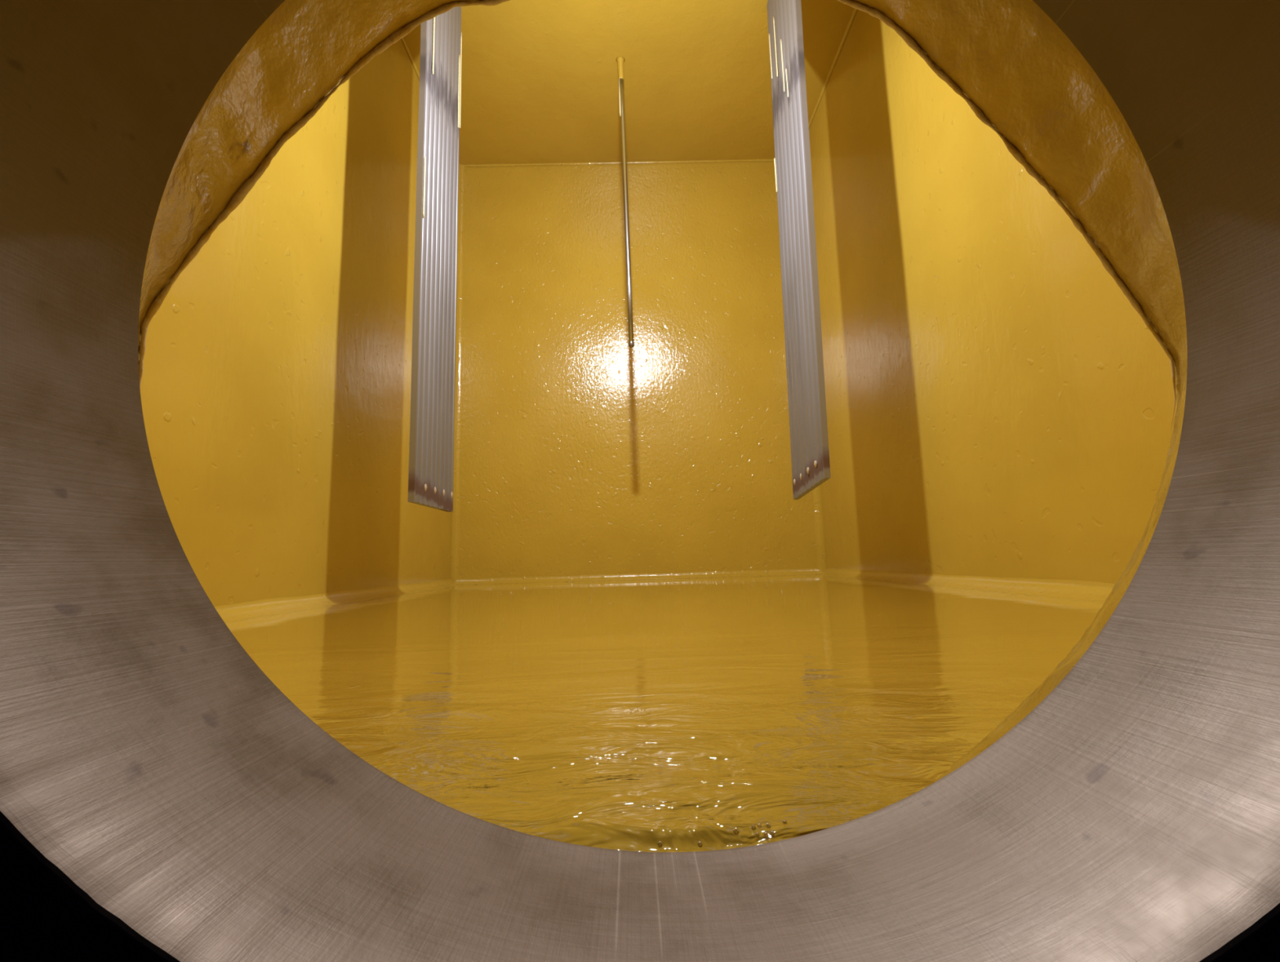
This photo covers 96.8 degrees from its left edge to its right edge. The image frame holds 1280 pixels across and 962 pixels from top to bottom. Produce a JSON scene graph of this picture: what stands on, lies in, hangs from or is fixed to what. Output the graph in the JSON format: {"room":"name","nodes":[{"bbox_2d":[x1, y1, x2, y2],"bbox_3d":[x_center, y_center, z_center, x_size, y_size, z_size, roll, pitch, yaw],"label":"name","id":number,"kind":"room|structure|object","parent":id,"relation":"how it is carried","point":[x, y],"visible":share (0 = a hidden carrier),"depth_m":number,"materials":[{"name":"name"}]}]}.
{"room":"water tank interior","nodes":[
{"label":"water tank interior","id":0,"kind":"room"},
{"bbox_2d":[140,38,451,606],"bbox_3d":[-0.340,-0.262,0.589,0.021,0.810,0.895,-2,-8,-1],"label":"wall","id":1,"kind":"structure","parent":0,"point":[276,384],"depth_m":0.56,"materials":[{"name":"yellow paint"}]},
{"bbox_2d":[214,578,460,621],"bbox_3d":[-0.307,0.114,0.539,0.025,0.012,0.895,-2,-8,-1],"label":"trim","id":2,"kind":"structure","parent":1,"relation":"attached to","point":[283,604],"depth_m":0.55,"materials":[{"name":"yellow paint"}]},
{"bbox_2d":[401,37,459,163],"bbox_3d":[-0.340,-0.662,0.644,0.004,0.004,0.895,-2,-8,-1],"label":"trim","id":3,"kind":"structure","parent":1,"relation":"attached to","point":[402,38],"depth_m":0.85,"materials":[{"name":"yellow paint"}]},
{"bbox_2d":[450,163,465,582],"bbox_3d":[-0.331,-0.213,1.030,0.004,0.790,0.018,-9,-11,44],"label":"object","id":4,"kind":"structure","parent":1,"relation":"attached to","point":[455,514],"depth_m":1.03,"materials":[{"name":"yellow paint"}]},
{"bbox_2d":[403,0,853,164],"bbox_3d":[-0.019,-0.681,0.660,0.687,0.021,0.915,-2,-8,-1],"label":"ceiling","id":5,"kind":"structure","parent":0,"point":[540,78],"depth_m":0.90,"materials":[{"name":"yellow paint"}]},
{"bbox_2d":[407,6,462,511],"bbox_3d":[-0.233,-0.315,0.660,0.009,0.693,0.120,-2,-8,-1],"label":"plate","id":6,"kind":"object","parent":5,"relation":"hanging from","point":[432,419],"visible":0.96,"depth_m":0.64,"materials":[{"name":"metal"}]},
{"bbox_2d":[616,56,634,347],"bbox_3d":[-0.022,-0.416,0.837,0.015,0.458,0.014,-2,-8,-1],"label":"hanging rod","id":7,"kind":"object","parent":5,"relation":"hanging from","point":[620,60],"visible":1,"depth_m":0.83,"materials":[{"name":"silver metal"}]},
{"bbox_2d":[766,0,831,499],"bbox_3d":[0.184,-0.326,0.683,0.016,0.688,0.117,-2,-8,-1],"label":"plate","id":8,"kind":"object","parent":5,"relation":"hanging from","point":[807,414],"visible":1,"depth_m":0.66,"materials":[{"name":"metal"}]},
{"bbox_2d":[458,160,817,578],"bbox_3d":[-0.012,-0.210,1.047,0.687,0.810,0.021,-2,-8,-1],"label":"wall","id":9,"kind":"structure","parent":0,"point":[583,451],"depth_m":1.03,"materials":[{"name":"yellow paint"}]},
{"bbox_2d":[462,158,773,166],"bbox_3d":[-0.023,-0.611,1.090,0.647,0.003,0.003,-2,-8,-1],"label":"trim","id":10,"kind":"structure","parent":9,"relation":"attached to","point":[767,159],"depth_m":1.09,"materials":[{"name":"yellow paint"}]},
{"bbox_2d":[454,568,822,584],"bbox_3d":[-0.001,0.164,0.980,0.647,0.012,0.015,-2,-8,-1],"label":"trim","id":11,"kind":"structure","parent":9,"relation":"attached to","point":[708,574],"depth_m":0.98,"materials":[{"name":"yellow paint"}]},
{"bbox_2d":[812,484,826,571],"bbox_3d":[0.306,-0.230,1.039,0.018,0.790,0.004,-9,-11,44],"label":"trim","id":12,"kind":"structure","parent":9,"relation":"attached to","point":[816,492],"depth_m":1.00,"materials":[{"name":"yellow paint"}]},
{"bbox_2d":[224,574,1105,851],"bbox_3d":[0.004,0.119,0.537,0.687,0.021,0.944,-2,-8,-1],"label":"water","id":13,"kind":"structure","parent":0,"point":[626,714],"depth_m":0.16,"materials":[{"name":"yellow liquid"}]},
{"bbox_2d":[808,9,1176,583],"bbox_3d":[0.326,-0.280,0.599,0.021,0.810,0.895,-2,-8,-1],"label":"wall","id":14,"kind":"structure","parent":0,"point":[997,405],"depth_m":0.57,"materials":[{"name":"yellow paint"}]},
{"bbox_2d":[808,8,857,126],"bbox_3d":[0.303,-0.679,0.653,0.004,0.004,0.895,-2,-8,-1],"label":"trim","id":15,"kind":"structure","parent":14,"relation":"attached to","point":[855,10],"depth_m":0.88,"materials":[{"name":"yellow paint"}]},
{"bbox_2d":[817,567,1115,599],"bbox_3d":[0.315,0.097,0.548,0.024,0.012,0.895,-2,-8,-1],"label":"trim","id":16,"kind":"structure","parent":14,"relation":"attached to","point":[1087,589],"depth_m":0.51,"materials":[{"name":"yellow paint"}]},
{"bbox_3d":[-0.002,-0.342,0.139,0.687,0.832,0.026,-2,-8,-1],"label":"wall","id":17,"kind":"structure","parent":0,"visible":0},
{"bbox_2d":[0,0,1279,961],"bbox_3d":[0.004,-0.030,0.064,0.329,0.329,0.034,-2,-8,-1],"label":"pipe neck","id":18,"kind":"object","parent":17,"relation":"attached to","point":[162,798],"visible":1,"depth_m":0.06,"materials":[{"name":"silver metal"}]},
{"bbox_2d":[137,0,1186,782],"bbox_3d":[0.004,-0.026,0.096,0.211,0.197,0.029,-2,-8,-1],"label":"rim","id":19,"kind":"object","parent":17,"relation":"attached to","point":[1020,74],"visible":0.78,"depth_m":0.10,"materials":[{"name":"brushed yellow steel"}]}
]}

